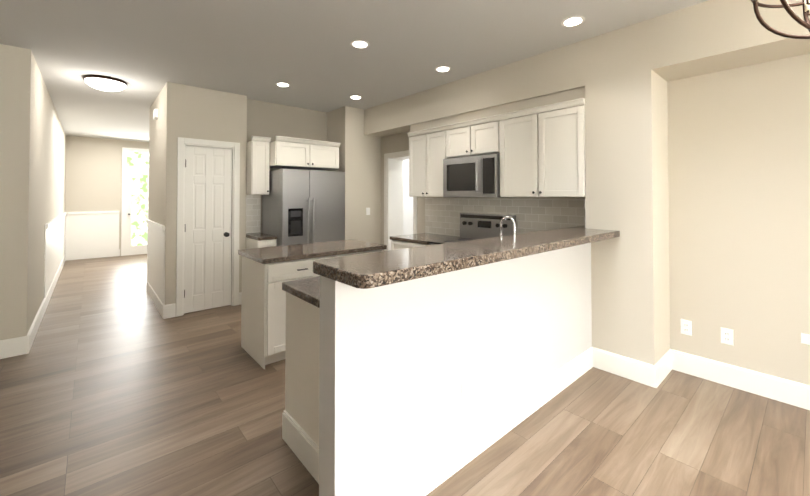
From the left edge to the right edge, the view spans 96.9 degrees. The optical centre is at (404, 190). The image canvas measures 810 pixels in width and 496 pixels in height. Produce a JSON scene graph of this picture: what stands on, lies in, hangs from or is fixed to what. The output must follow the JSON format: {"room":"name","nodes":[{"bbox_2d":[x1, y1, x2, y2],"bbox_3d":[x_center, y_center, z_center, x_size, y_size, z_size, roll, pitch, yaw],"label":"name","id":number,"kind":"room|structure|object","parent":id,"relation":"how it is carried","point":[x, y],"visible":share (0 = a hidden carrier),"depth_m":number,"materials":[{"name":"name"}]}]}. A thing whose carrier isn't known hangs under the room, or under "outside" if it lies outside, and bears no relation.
{"room":"kitchen","nodes":[
{"label":"kitchen","id":0,"kind":"room"},
{"bbox_2d":[0,44,65,339],"bbox_3d":[-6.829,0.110,4.640,3.300,2.800,6.430,1,-1,-41],"label":"wall block","id":1,"kind":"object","parent":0,"point":[32,165],"visible":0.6,"depth_m":3.29,"materials":[{"name":"beige paint"}]},
{"bbox_2d":[44,212,67,298],"bbox_3d":[-6.047,0.912,6.262,0.030,0.925,4.700,1,-1,-41],"label":"wainscoting","id":2,"kind":"structure","parent":1,"relation":"attached to","point":[56,230],"depth_m":5.57,"materials":[{"name":"white wood"}]},
{"bbox_2d":[65,136,148,255],"bbox_3d":[-6.658,0.175,8.961,2.650,2.800,0.150,1,-1,-41],"label":"wall","id":3,"kind":"structure","parent":0,"point":[93,174],"depth_m":8.37,"materials":[{"name":"beige paint"}]},
{"bbox_2d":[68,211,118,252],"bbox_3d":[-7.227,0.943,8.332,0.920,0.925,0.030,1,-1,-41],"label":"wainscoting","id":4,"kind":"structure","parent":3,"relation":"attached to","point":[72,232],"depth_m":8.33,"materials":[{"name":"white wood"}]},
{"bbox_2d":[121,147,148,255],"bbox_3d":[-6.564,0.264,8.876,0.700,2.620,0.090,1,-1,-41],"label":"door glass","id":5,"kind":"object","parent":3,"relation":"attached to","point":[135,193],"visible":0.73,"depth_m":8.83,"materials":[{"name":"white"}]},
{"bbox_2d":[148,84,165,224],"bbox_3d":[-3.083,0.119,5.226,0.910,2.800,1.580,1,-1,-41],"label":"wall","id":6,"kind":"structure","parent":0,"point":[156,167],"depth_m":4.81,"materials":[{"name":"beige paint"}]},
{"bbox_2d":[153,108,157,119],"bbox_3d":[-3.375,-1.037,4.856,0.040,0.120,0.180,1,-1,-41],"label":"door chime","id":7,"kind":"object","parent":6,"relation":"attached to","point":[155,113],"visible":1,"depth_m":4.79,"materials":[{"name":"white plastic"}]},
{"bbox_2d":[146,219,164,303],"bbox_3d":[-3.404,0.891,4.867,0.030,0.925,1.680,1,-1,-41],"label":"wainscoting","id":8,"kind":"structure","parent":6,"relation":"attached to","point":[156,231],"depth_m":4.71,"materials":[{"name":"white wood"}]},
{"bbox_2d":[0,249,809,495],"bbox_3d":[-2.638,1.407,3.058,7.250,0.160,14.000,1,-1,-41],"label":"baseboard","id":9,"kind":"structure","parent":6,"relation":"attached to","point":[429,474],"depth_m":2.53,"materials":[{"name":"white wood"}]},
{"bbox_2d":[164,82,246,304],"bbox_3d":[-2.523,0.109,4.587,0.910,2.800,0.120,1,-1,-41],"label":"wall","id":10,"kind":"structure","parent":0,"point":[174,108],"depth_m":4.44,"materials":[{"name":"beige paint"}]},
{"bbox_2d":[184,146,231,312],"bbox_3d":[-2.484,0.474,4.546,0.540,2.054,0.115,1,-1,-41],"label":"pantry door","id":11,"kind":"structure","parent":10,"relation":"in","point":[207,254],"depth_m":4.56,"materials":[{"name":"white wood"}]},
{"bbox_2d":[176,137,239,316],"bbox_3d":[-2.510,0.434,4.581,0.710,2.150,0.138,1,-1,-41],"label":"door frame","id":12,"kind":"structure","parent":10,"relation":"attached to","point":[181,142],"depth_m":4.46,"materials":[{"name":"white wood"}]},
{"bbox_2d":[247,99,326,232],"bbox_3d":[-1.801,0.122,5.438,1.300,2.800,0.150,1,-1,-41],"label":"wall","id":13,"kind":"structure","parent":0,"point":[271,120],"depth_m":5.34,"materials":[{"name":"beige paint"}]},
{"bbox_2d":[246,136,340,194],"bbox_3d":[-1.592,-0.328,5.134,1.196,0.770,0.588,1,-1,-41],"label":"upper cabinet","id":14,"kind":"object","parent":13,"relation":"attached to","point":[264,155],"visible":0.98,"depth_m":4.83,"materials":[{"name":"white wood"}]},
{"bbox_2d":[327,106,380,243],"bbox_3d":[-0.758,0.130,5.985,0.990,2.800,0.700,1,-1,-41],"label":"wall","id":15,"kind":"structure","parent":0,"point":[359,158],"depth_m":5.59,"materials":[{"name":"beige paint"}]},
{"bbox_2d":[0,0,708,141],"bbox_3d":[-2.309,-1.339,4.052,12.000,0.080,17.000,1,-1,-41],"label":"ceiling","id":16,"kind":"structure","parent":0,"point":[148,50],"depth_m":3.20,"materials":[{"name":"grey paint"}]},
{"bbox_2d":[83,75,126,90],"bbox_3d":[-3.517,-1.266,4.216,0.400,0.169,0.400,1,-1,-41],"label":"light","id":17,"kind":"object","parent":16,"relation":"attached to","point":[103,83],"visible":0.85,"depth_m":4.11,"materials":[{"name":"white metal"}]},
{"bbox_2d":[276,82,289,86],"bbox_3d":[-1.487,-1.290,4.372,0.170,0.006,0.170,1,-1,-41],"label":"recessed light","id":18,"kind":"object","parent":16,"relation":"in","point":[281,84],"visible":1,"depth_m":4.36,"materials":[{"name":"white"}]},
{"bbox_2d":[350,96,361,98],"bbox_3d":[-0.677,-1.282,4.934,0.170,0.006,0.170,1,-1,-41],"label":"recessed light","id":19,"kind":"object","parent":16,"relation":"in","point":[355,97],"visible":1,"depth_m":4.92,"materials":[{"name":"white"}]},
{"bbox_2d":[350,40,369,47],"bbox_3d":[-0.402,-1.308,3.208,0.170,0.006,0.170,1,-1,-41],"label":"recessed light","id":20,"kind":"object","parent":16,"relation":"in","point":[360,44],"visible":1,"depth_m":3.20,"materials":[{"name":"white"}]},
{"bbox_2d":[435,66,450,71],"bbox_3d":[0.405,-1.298,3.835,0.170,0.006,0.170,1,-1,-41],"label":"recessed light","id":21,"kind":"object","parent":16,"relation":"in","point":[443,69],"visible":1,"depth_m":3.83,"materials":[{"name":"white plastic"}]},
{"bbox_2d":[561,16,584,26],"bbox_3d":[1.306,-1.314,2.790,0.170,0.006,0.170,1,-1,-41],"label":"recessed light","id":22,"kind":"object","parent":16,"relation":"in","point":[572,21],"visible":1,"depth_m":2.78,"materials":[{"name":"white"}]},
{"bbox_2d":[751,0,809,38],"bbox_3d":[1.926,-1.016,1.614,0.537,0.638,0.537,1,-1,-41],"label":"pendant chandelier","id":23,"kind":"object","parent":16,"relation":"hanging from","point":[786,6],"visible":1,"depth_m":1.76,"materials":[{"name":"brown metal"}]},
{"bbox_2d":[381,136,387,250],"bbox_3d":[-0.216,0.129,5.875,0.320,2.800,0.180,1,-1,-41],"label":"wall","id":24,"kind":"structure","parent":0,"point":[384,145],"depth_m":5.79,"materials":[{"name":"beige paint"}]},
{"bbox_2d":[0,254,809,495],"bbox_3d":[-2.309,1.541,4.009,12.000,0.080,17.000,1,-1,-41],"label":"floor","id":25,"kind":"structure","parent":0,"point":[113,382],"depth_m":2.25,"materials":[{"name":"brown wood"}]},
{"bbox_2d":[246,233,276,248],"bbox_3d":[-1.934,1.051,4.779,0.241,0.922,0.642,1,-1,-41],"label":"base cabinet","id":26,"kind":"object","parent":25,"relation":"on","point":[257,240],"visible":0.31,"depth_m":4.61,"materials":[{"name":"white wood"}]},
{"bbox_2d":[285,292,319,446],"bbox_3d":[-0.277,1.032,2.081,0.570,0.880,0.728,1,-1,-41],"label":"end panel","id":27,"kind":"object","parent":25,"relation":"on","point":[302,352],"depth_m":1.97,"materials":[{"name":"white wood"}]},
{"bbox_2d":[282,276,319,307],"bbox_3d":[0.496,0.580,2.765,2.676,0.040,0.728,1,-1,-41],"label":"countertop","id":28,"kind":"structure","parent":27,"relation":"on","point":[308,289],"depth_m":2.03,"materials":[{"name":"brown stone"}]},
{"bbox_2d":[262,169,344,245],"bbox_3d":[-1.428,0.622,5.104,0.920,1.790,0.792,1,-1,-41],"label":"refrigerator","id":29,"kind":"object","parent":25,"relation":"on","point":[299,206],"visible":0.44,"depth_m":4.81,"materials":[{"name":"silver metal"}]},
{"bbox_2d":[241,247,386,368],"bbox_3d":[-0.884,1.055,3.603,1.244,0.880,0.658,1,-1,-41],"label":"kitchen island","id":30,"kind":"object","parent":25,"relation":"on","point":[267,272],"depth_m":3.09,"materials":[{"name":"white wood"}]},
{"bbox_2d":[238,239,386,262],"bbox_3d":[-0.900,0.593,3.628,1.300,0.040,0.690,1,-1,-41],"label":"island countertop","id":31,"kind":"structure","parent":30,"relation":"on","point":[297,251],"depth_m":3.43,"materials":[{"name":"brown stone"}]},
{"bbox_2d":[390,233,459,249],"bbox_3d":[0.521,1.043,4.255,0.681,0.922,1.488,1,-1,-41],"label":"base cabinet","id":32,"kind":"object","parent":25,"relation":"on","point":[409,241],"visible":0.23,"depth_m":4.48,"materials":[{"name":"white wood"}]},
{"bbox_2d":[428,213,515,244],"bbox_3d":[0.722,0.886,4.007,0.689,1.230,0.742,1,-1,-41],"label":"range","id":33,"kind":"object","parent":25,"relation":"on","point":[473,226],"visible":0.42,"depth_m":4.19,"materials":[{"name":"silver metal"}]},
{"bbox_2d":[403,159,412,234],"bbox_3d":[-0.065,0.147,7.123,1.550,2.800,0.100,1,-1,-41],"label":"wall","id":34,"kind":"structure","parent":0,"point":[407,214],"depth_m":7.15,"materials":[{"name":"white paint"}]},
{"bbox_2d":[319,243,591,495],"bbox_3d":[0.613,0.920,2.289,2.480,1.110,0.130,1,-1,-41],"label":"wall","id":35,"kind":"structure","parent":0,"point":[399,362],"depth_m":1.78,"materials":[{"name":"white paint"}]},
{"bbox_2d":[313,226,619,288],"bbox_3d":[0.780,0.338,2.328,2.823,0.050,0.405,1,-1,-41],"label":"countertop","id":36,"kind":"structure","parent":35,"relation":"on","point":[370,270],"depth_m":1.68,"materials":[{"name":"brown stone"}]},
{"bbox_2d":[364,40,584,136],"bbox_3d":[0.583,-1.092,4.486,0.330,0.400,3.350,1,-1,-41],"label":"soffit","id":37,"kind":"structure","parent":0,"point":[560,69],"depth_m":3.88,"materials":[{"name":"beige paint"}]},
{"bbox_2d":[388,131,585,236],"bbox_3d":[0.887,0.110,4.614,0.320,2.800,3.170,1,-1,-41],"label":"wall","id":38,"kind":"structure","parent":0,"point":[420,214],"depth_m":5.18,"materials":[{"name":"beige paint"}]},
{"bbox_2d":[384,150,416,250],"bbox_3d":[0.041,0.464,5.563,0.338,2.120,0.760,1,-1,-41],"label":"door frame","id":39,"kind":"structure","parent":38,"relation":"attached to","point":[395,193],"depth_m":5.74,"materials":[{"name":"white wood"}]},
{"bbox_2d":[246,195,585,236],"bbox_3d":[-0.214,0.311,4.133,1.968,0.537,3.900,1,-1,-41],"label":"tile backsplash","id":40,"kind":"structure","parent":38,"relation":"attached to","point":[442,216],"depth_m":4.12,"materials":[{"name":"beige tile"}]},
{"bbox_2d":[407,98,585,196],"bbox_3d":[0.914,-0.358,4.062,0.372,0.859,2.287,1,-1,-41],"label":"upper cabinet","id":41,"kind":"object","parent":38,"relation":"attached to","point":[541,153],"visible":0.94,"depth_m":3.58,"materials":[{"name":"white wood"}]},
{"bbox_2d":[443,154,515,197],"bbox_3d":[0.826,-0.153,4.113,0.433,0.460,0.744,1,-1,-41],"label":"microwave","id":42,"kind":"object","parent":41,"relation":"attached to","point":[478,176],"visible":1,"depth_m":3.95,"materials":[{"name":"silver metal"}]},
{"bbox_2d":[410,87,584,134],"bbox_3d":[0.941,-0.844,4.095,0.302,0.108,2.295,1,-1,-41],"label":"wall","id":43,"kind":"structure","parent":0,"point":[568,95],"depth_m":3.73,"materials":[{"name":"beige paint"}]},
{"bbox_2d":[585,19,669,364],"bbox_3d":[1.968,0.087,3.129,0.650,2.800,0.490,1,-1,-41],"label":"wall","id":44,"kind":"structure","parent":0,"point":[626,134],"depth_m":2.89,"materials":[{"name":"beige paint"}]},
{"bbox_2d":[651,0,809,81],"bbox_3d":[2.732,-1.133,2.122,0.450,0.390,2.060,1,-1,-41],"label":"soffit","id":45,"kind":"structure","parent":0,"point":[708,37],"depth_m":2.49,"materials":[{"name":"beige paint"}]},
{"bbox_2d":[667,54,809,385],"bbox_3d":[2.977,0.075,2.317,0.200,2.800,2.060,1,-1,-41],"label":"wall","id":46,"kind":"structure","parent":0,"point":[739,191],"depth_m":2.68,"materials":[{"name":"beige paint"}]},
{"bbox_2d":[681,319,691,335],"bbox_3d":[2.293,1.115,2.926,0.008,0.118,0.072,1,-1,-41],"label":"outlet","id":47,"kind":"object","parent":46,"relation":"attached to","point":[686,327],"visible":1,"depth_m":2.92,"materials":[{"name":"white plastic"}]},
{"bbox_2d":[721,327,733,345],"bbox_3d":[2.457,1.112,2.737,0.008,0.118,0.072,1,-1,-41],"label":"outlet","id":48,"kind":"object","parent":46,"relation":"attached to","point":[726,336],"visible":1,"depth_m":2.73,"materials":[{"name":"white plastic"}]},
{"bbox_2d":[801,333,809,344],"bbox_3d":[2.739,1.007,2.414,0.012,0.070,0.100,1,-1,-41],"label":"outlet","id":49,"kind":"object","parent":46,"relation":"attached to","point":[805,338],"visible":1,"depth_m":2.44,"materials":[{"name":"white plastic"}]}
]}

